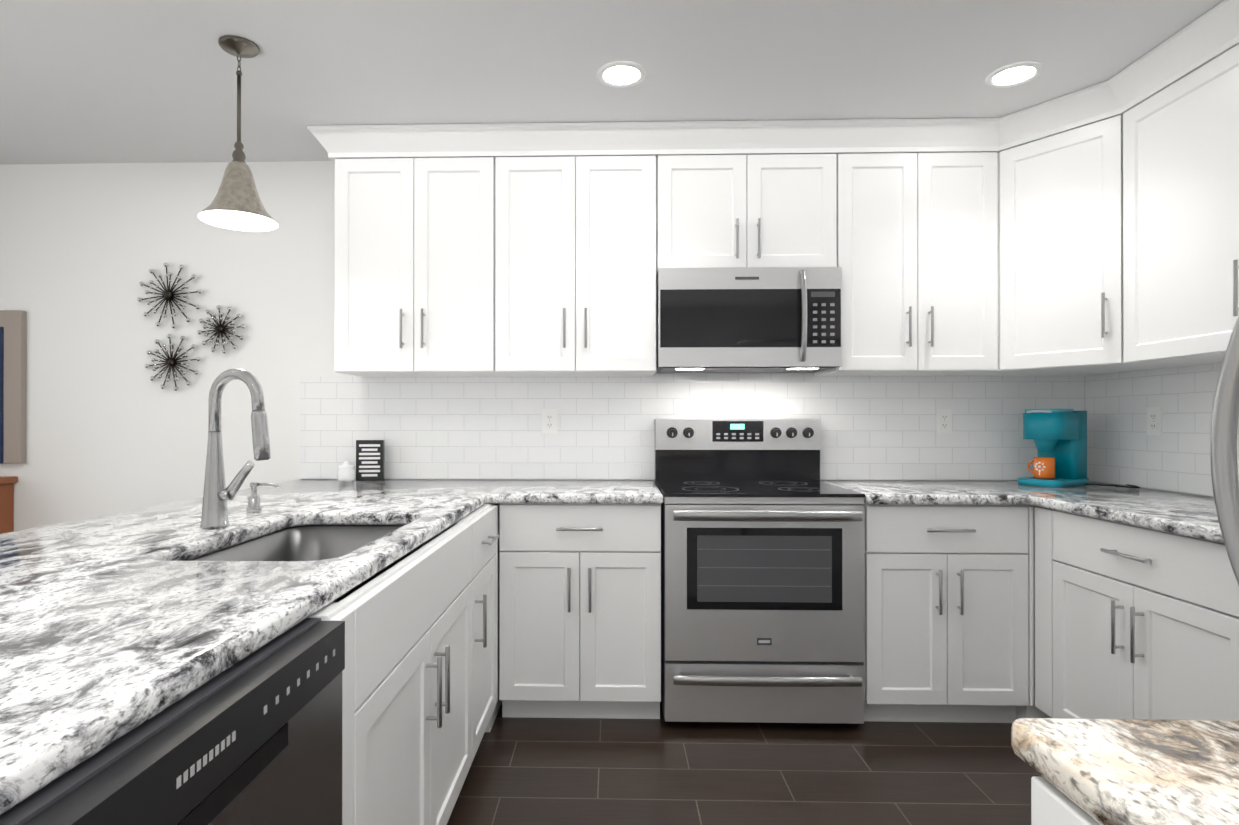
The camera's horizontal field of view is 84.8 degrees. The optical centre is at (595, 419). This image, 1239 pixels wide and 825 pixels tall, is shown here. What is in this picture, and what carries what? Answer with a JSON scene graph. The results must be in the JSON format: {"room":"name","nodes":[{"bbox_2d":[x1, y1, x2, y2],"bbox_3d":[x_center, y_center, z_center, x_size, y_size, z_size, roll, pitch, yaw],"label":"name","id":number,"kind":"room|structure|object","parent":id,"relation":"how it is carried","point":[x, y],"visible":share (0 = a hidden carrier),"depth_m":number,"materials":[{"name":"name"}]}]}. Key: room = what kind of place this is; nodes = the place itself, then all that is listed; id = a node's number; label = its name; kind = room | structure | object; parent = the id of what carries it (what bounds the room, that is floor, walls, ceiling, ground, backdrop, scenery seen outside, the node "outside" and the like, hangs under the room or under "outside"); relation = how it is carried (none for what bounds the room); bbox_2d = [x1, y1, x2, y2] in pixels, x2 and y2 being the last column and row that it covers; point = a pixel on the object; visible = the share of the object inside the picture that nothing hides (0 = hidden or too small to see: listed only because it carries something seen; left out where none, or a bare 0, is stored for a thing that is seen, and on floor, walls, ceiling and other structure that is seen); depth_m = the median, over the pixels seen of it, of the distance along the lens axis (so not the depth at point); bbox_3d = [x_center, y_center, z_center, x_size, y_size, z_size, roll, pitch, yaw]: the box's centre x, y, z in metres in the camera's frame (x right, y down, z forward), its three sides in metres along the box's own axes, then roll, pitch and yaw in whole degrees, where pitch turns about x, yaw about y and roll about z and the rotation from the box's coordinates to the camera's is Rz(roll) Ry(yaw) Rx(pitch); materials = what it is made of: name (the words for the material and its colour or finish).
{"room":"kitchen","nodes":[
{"label":"kitchen","id":0,"kind":"room"},
{"bbox_2d":[0,158,1017,530],"bbox_3d":[-0.558,-0.028,3.323,5.950,2.460,0.100,0,0,1],"label":"wall","id":1,"kind":"structure","parent":0,"point":[110,424],"depth_m":3.31,"materials":[{"name":"white paint"}]},
{"bbox_2d":[0,310,26,462],"bbox_3d":[-3.069,-0.161,3.316,0.550,0.745,0.038,0,0,1],"label":"picture frame","id":2,"kind":"object","parent":1,"relation":"attached to","point":[13,325],"visible":0.98,"depth_m":3.30,"materials":[{"name":"beige"}]},
{"bbox_2d":[137,262,202,328],"bbox_3d":[-2.064,-0.604,3.285,0.323,0.323,0.052,0,0,1],"label":"starburst","id":3,"kind":"object","parent":1,"relation":"attached to","point":[168,294],"visible":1,"depth_m":3.28,"materials":[{"name":"brown metal"}]},
{"bbox_2d":[144,334,201,390],"bbox_3d":[-2.049,-0.279,3.285,0.280,0.280,0.050,0,0,1],"label":"starburst","id":4,"kind":"object","parent":1,"relation":"attached to","point":[171,361],"visible":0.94,"depth_m":3.28,"materials":[{"name":"brown metal"}]},
{"bbox_2d":[197,305,246,353],"bbox_3d":[-1.809,-0.439,3.279,0.240,0.240,0.050,0,0,1],"label":"starburst","id":5,"kind":"object","parent":1,"relation":"attached to","point":[220,327],"visible":0.96,"depth_m":3.27,"materials":[{"name":"brown metal"}]},
{"bbox_2d":[335,157,505,376],"bbox_3d":[-0.787,-0.676,3.095,0.703,0.935,0.366,0,0,1],"label":"upper cabinet","id":6,"kind":"object","parent":1,"relation":"attached to","point":[414,267],"visible":1,"depth_m":2.96,"materials":[{"name":"white wood"}]},
{"bbox_2d":[495,156,656,376],"bbox_3d":[-0.082,-0.676,3.077,0.703,0.935,0.366,0,0,1],"label":"upper cabinet","id":7,"kind":"object","parent":1,"relation":"attached to","point":[576,266],"visible":1,"depth_m":2.94,"materials":[{"name":"white wood"}]},
{"bbox_2d":[300,373,1083,479],"bbox_3d":[0.440,0.028,3.243,3.750,0.514,0.007,0,0,1],"label":"tile backsplash","id":8,"kind":"structure","parent":1,"relation":"attached to","point":[878,427],"depth_m":3.25,"materials":[{"name":"white tile"}]},
{"bbox_2d":[542,409,556,432],"bbox_3d":[-0.219,0.006,3.252,0.072,0.116,0.008,0,0,1],"label":"electrical outlet","id":9,"kind":"object","parent":8,"relation":"attached to","point":[549,420],"visible":1,"depth_m":3.25,"materials":[{"name":"white plastic"}]},
{"bbox_2d":[936,409,951,433],"bbox_3d":[1.650,0.006,3.204,0.072,0.116,0.008,0,0,1],"label":"electrical outlet","id":10,"kind":"object","parent":8,"relation":"attached to","point":[943,421],"visible":1,"depth_m":3.20,"materials":[{"name":"white plastic"}]},
{"bbox_2d":[656,154,836,271],"bbox_3d":[0.656,-0.895,3.059,0.770,0.497,0.366,0,0,1],"label":"upper cabinet","id":11,"kind":"object","parent":1,"relation":"attached to","point":[771,210],"visible":0.88,"depth_m":2.92,"materials":[{"name":"white wood"}]},
{"bbox_2d":[656,267,841,372],"bbox_3d":[0.655,-0.430,3.012,0.766,0.422,0.437,0,0,1],"label":"over-the-range microwave","id":12,"kind":"object","parent":11,"relation":"attached to","point":[752,320],"visible":1,"depth_m":2.85,"materials":[{"name":"grey metal"}]},
{"bbox_2d":[307,0,1238,162],"bbox_3d":[0.368,-1.203,2.340,3.228,0.112,1.820,0,0,1],"label":"crown molding","id":13,"kind":"structure","parent":1,"relation":"attached to","point":[1207,37],"depth_m":2.87,"materials":[{"name":"white wood"}]},
{"bbox_2d":[815,152,997,375],"bbox_3d":[1.382,-0.677,3.040,0.678,0.935,0.366,0,0,1],"label":"upper cabinet","id":14,"kind":"object","parent":1,"relation":"attached to","point":[917,255],"visible":1,"depth_m":2.90,"materials":[{"name":"white wood"}]},
{"bbox_2d":[0,0,1223,163],"bbox_3d":[-0.624,-1.314,0.742,5.950,0.100,5.270,0,0,1],"label":"ceiling","id":15,"kind":"structure","parent":0,"point":[115,81],"depth_m":2.39,"materials":[{"name":"white paint"}]},
{"bbox_2d":[197,35,278,230],"bbox_3d":[-1.200,-0.964,2.281,0.244,0.592,0.244,0,0,1],"label":"pendant lamp","id":16,"kind":"object","parent":15,"relation":"hanging from","point":[236,204],"visible":1,"depth_m":2.26,"materials":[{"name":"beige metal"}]},
{"bbox_2d":[597,61,645,87],"bbox_3d":[0.096,-1.256,2.469,0.180,0.007,0.180,0,0,1],"label":"recessed light","id":17,"kind":"object","parent":15,"relation":"in","point":[621,74],"visible":1,"depth_m":2.46,"materials":[{"name":"white"}]},
{"bbox_2d":[985,62,1042,87],"bbox_3d":[1.526,-1.256,2.472,0.180,0.007,0.180,0,0,1],"label":"recessed light","id":18,"kind":"object","parent":15,"relation":"in","point":[1013,75],"visible":1,"depth_m":2.46,"materials":[{"name":"white"}]},
{"bbox_2d":[447,702,1041,824],"bbox_3d":[-0.624,1.246,0.736,5.950,0.100,5.270,0,0,1],"label":"floor","id":19,"kind":"structure","parent":0,"point":[567,771],"depth_m":2.29,"materials":[{"name":"tile"}]},
{"bbox_2d":[0,476,17,533],"bbox_3d":[-3.136,0.738,3.040,0.590,0.924,0.586,0,0,1],"label":"wood dresser","id":20,"kind":"object","parent":19,"relation":"on","point":[7,504],"visible":0.31,"depth_m":3.29,"materials":[{"name":"brown wood"}]},
{"bbox_2d":[0,618,344,824],"bbox_3d":[-0.722,0.759,0.801,0.611,0.871,0.630,0,0,1],"label":"dishwasher","id":21,"kind":"object","parent":19,"relation":"on","point":[255,738],"visible":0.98,"depth_m":0.81,"materials":[{"name":"grey"}]},
{"bbox_2d":[295,522,471,824],"bbox_3d":[-0.695,0.760,1.642,0.654,0.874,1.044,0,0,1],"label":"base cabinet","id":22,"kind":"object","parent":19,"relation":"on","point":[407,715],"visible":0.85,"depth_m":1.51,"materials":[{"name":"white wood"}]},
{"bbox_2d":[457,503,501,761],"bbox_3d":[-0.667,0.762,2.719,0.654,0.874,1.104,0,0,1],"label":"base cabinet","id":23,"kind":"object","parent":19,"relation":"on","point":[483,520],"visible":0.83,"depth_m":2.38,"materials":[{"name":"white wood"}]},
{"bbox_2d":[0,479,662,814],"bbox_3d":[-0.631,0.301,1.407,1.722,0.038,3.727,0,0,1],"label":"countertop","id":24,"kind":"structure","parent":23,"relation":"on","point":[114,627],"depth_m":1.11,"materials":[{"name":"white stone"}]},
{"bbox_2d":[200,368,270,528],"bbox_3d":[-0.941,0.073,1.781,0.200,0.418,0.090,0,0,1],"label":"faucet","id":25,"kind":"object","parent":24,"relation":"on","point":[217,494],"visible":1,"depth_m":1.77,"materials":[{"name":"silver metal"}]},
{"bbox_2d":[247,482,279,512],"bbox_3d":[-1.017,0.237,2.083,0.107,0.092,0.042,0,0,1],"label":"soap dispenser","id":26,"kind":"object","parent":24,"relation":"on","point":[254,506],"visible":1,"depth_m":2.07,"materials":[{"name":"silver metal"}]},
{"bbox_2d":[188,525,422,601],"bbox_3d":[-0.719,0.415,1.715,0.434,0.182,0.744,0,0,1],"label":"sink bowl","id":27,"kind":"object","parent":24,"relation":"attached to","point":[310,543],"visible":0.06,"depth_m":2.05,"materials":[{"name":"silver metal"}]},
{"bbox_2d":[337,461,355,481],"bbox_3d":[-1.153,0.238,3.137,0.084,0.094,0.084,0,0,1],"label":"jar","id":28,"kind":"object","parent":24,"relation":"on","point":[346,471],"visible":1,"depth_m":3.11,"materials":[{"name":"white ceramic"}]},
{"bbox_2d":[356,440,384,480],"bbox_3d":[-1.061,0.190,3.195,0.124,0.190,0.033,0,0,-7],"label":"block sign","id":29,"kind":"object","parent":24,"relation":"on","point":[370,460],"visible":1,"depth_m":3.18,"materials":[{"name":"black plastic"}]},
{"bbox_2d":[499,503,660,718],"bbox_3d":[-0.053,0.763,2.927,0.635,0.874,0.654,0,0,1],"label":"base cabinet","id":30,"kind":"object","parent":19,"relation":"on","point":[579,610],"visible":0.96,"depth_m":2.64,"materials":[{"name":"white wood"}]},
{"bbox_2d":[655,419,864,723],"bbox_3d":[0.656,0.597,2.880,0.766,1.206,0.696,0,0,1],"label":"range","id":31,"kind":"object","parent":19,"relation":"on","point":[762,572],"visible":1,"depth_m":2.61,"materials":[{"name":"grey metal"}]},
{"bbox_2d":[861,503,1040,722],"bbox_3d":[1.368,0.763,2.910,0.636,0.874,0.616,0,0,1],"label":"base cabinet","id":32,"kind":"object","parent":19,"relation":"on","point":[949,613],"depth_m":2.61,"materials":[{"name":"white wood"}]},
{"bbox_2d":[1041,507,1053,717],"bbox_3d":[1.988,0.763,2.894,0.633,0.874,0.616,0,0,1],"label":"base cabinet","id":33,"kind":"object","parent":19,"relation":"on","point":[1043,715],"depth_m":2.61,"materials":[{"name":"white"}]},
{"bbox_2d":[820,480,1223,542],"bbox_3d":[1.663,0.303,2.428,1.259,0.038,1.567,0,0,1],"label":"countertop","id":34,"kind":"structure","parent":33,"relation":"on","point":[1190,515],"depth_m":2.56,"materials":[{"name":"white stone"}]},
{"bbox_2d":[1018,409,1088,486],"bbox_3d":[2.021,0.117,2.991,0.290,0.335,0.172,0,0,-31],"label":"coffee maker","id":35,"kind":"object","parent":34,"relation":"on","point":[1059,436],"visible":0.88,"depth_m":2.94,"materials":[{"name":"teal plastic"}]},
{"bbox_2d":[1027,457,1054,478],"bbox_3d":[1.956,0.208,2.960,0.083,0.088,0.095,0,0,1],"label":"mug","id":36,"kind":"object","parent":35,"relation":"on","point":[1043,467],"visible":1,"depth_m":2.92,"materials":[{"name":"orange ceramic"}]},
{"bbox_2d":[1085,483,1139,487],"bbox_3d":[2.203,0.281,2.911,0.215,0.006,0.204,0,0,1],"label":"power cord","id":37,"kind":"object","parent":34,"relation":"on","point":[1131,486],"visible":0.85,"depth_m":2.90,"materials":[{"name":"black plastic"}]},
{"bbox_2d":[1031,776,1099,824],"bbox_3d":[0.625,0.756,-0.126,0.496,0.874,1.470,0,0,1],"label":"base cabinet","id":38,"kind":"object","parent":19,"relation":"on","point":[1051,804],"visible":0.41,"depth_m":0.59,"materials":[{"name":"white wood"}]},
{"bbox_2d":[1011,718,1238,824],"bbox_3d":[0.624,0.298,-0.119,0.502,0.038,1.520,0,0,1],"label":"countertop","id":39,"kind":"structure","parent":38,"relation":"on","point":[1140,772],"depth_m":0.56,"materials":[{"name":"stone"}]},
{"bbox_2d":[1035,507,1238,719],"bbox_3d":[1.957,0.761,2.143,0.654,0.874,0.880,0,0,1],"label":"base cabinet","id":40,"kind":"object","parent":19,"relation":"on","point":[1134,622],"visible":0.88,"depth_m":2.10,"materials":[{"name":"white wood"}]},
{"bbox_2d":[1210,316,1238,584],"bbox_3d":[1.325,0.308,0.554,0.845,1.773,0.903,0,0,1],"label":"refrigerator","id":41,"kind":"object","parent":19,"relation":"on","point":[1223,449],"visible":1,"depth_m":0.99,"materials":[{"name":"silver metal"}]},
{"bbox_2d":[1090,481,1212,496],"bbox_3d":[2.300,-0.035,0.664,0.100,2.460,5.070,0,0,1],"label":"wall","id":42,"kind":"structure","parent":0,"point":[1154,489],"depth_m":2.77,"materials":[{"name":"white tile"}]},
{"bbox_2d":[962,115,1209,375],"bbox_3d":[2.011,-0.677,2.868,0.585,0.935,0.675,0,0,1],"label":"upper cabinet","id":43,"kind":"object","parent":42,"relation":"attached to","point":[1060,244],"visible":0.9,"depth_m":2.70,"materials":[{"name":"white wood"}]},
{"bbox_2d":[1084,362,1238,496],"bbox_3d":[2.289,0.034,2.374,0.009,0.497,1.590,0,0,1],"label":"tile backsplash","id":44,"kind":"structure","parent":42,"relation":"attached to","point":[1120,451],"depth_m":2.79,"materials":[{"name":"white tile"}]},
{"bbox_2d":[1147,407,1161,435],"bbox_3d":[2.292,0.005,2.780,0.008,0.116,0.072,0,0,1],"label":"electrical outlet","id":45,"kind":"object","parent":44,"relation":"attached to","point":[1154,420],"visible":1,"depth_m":2.77,"materials":[{"name":"white plastic"}]},
{"bbox_2d":[1123,44,1238,363],"bbox_3d":[2.106,-0.678,2.256,0.366,0.935,0.540,0,0,1],"label":"upper cabinet","id":46,"kind":"object","parent":42,"relation":"attached to","point":[1180,220],"visible":1,"depth_m":2.27,"materials":[{"name":"white wood"}]}
]}

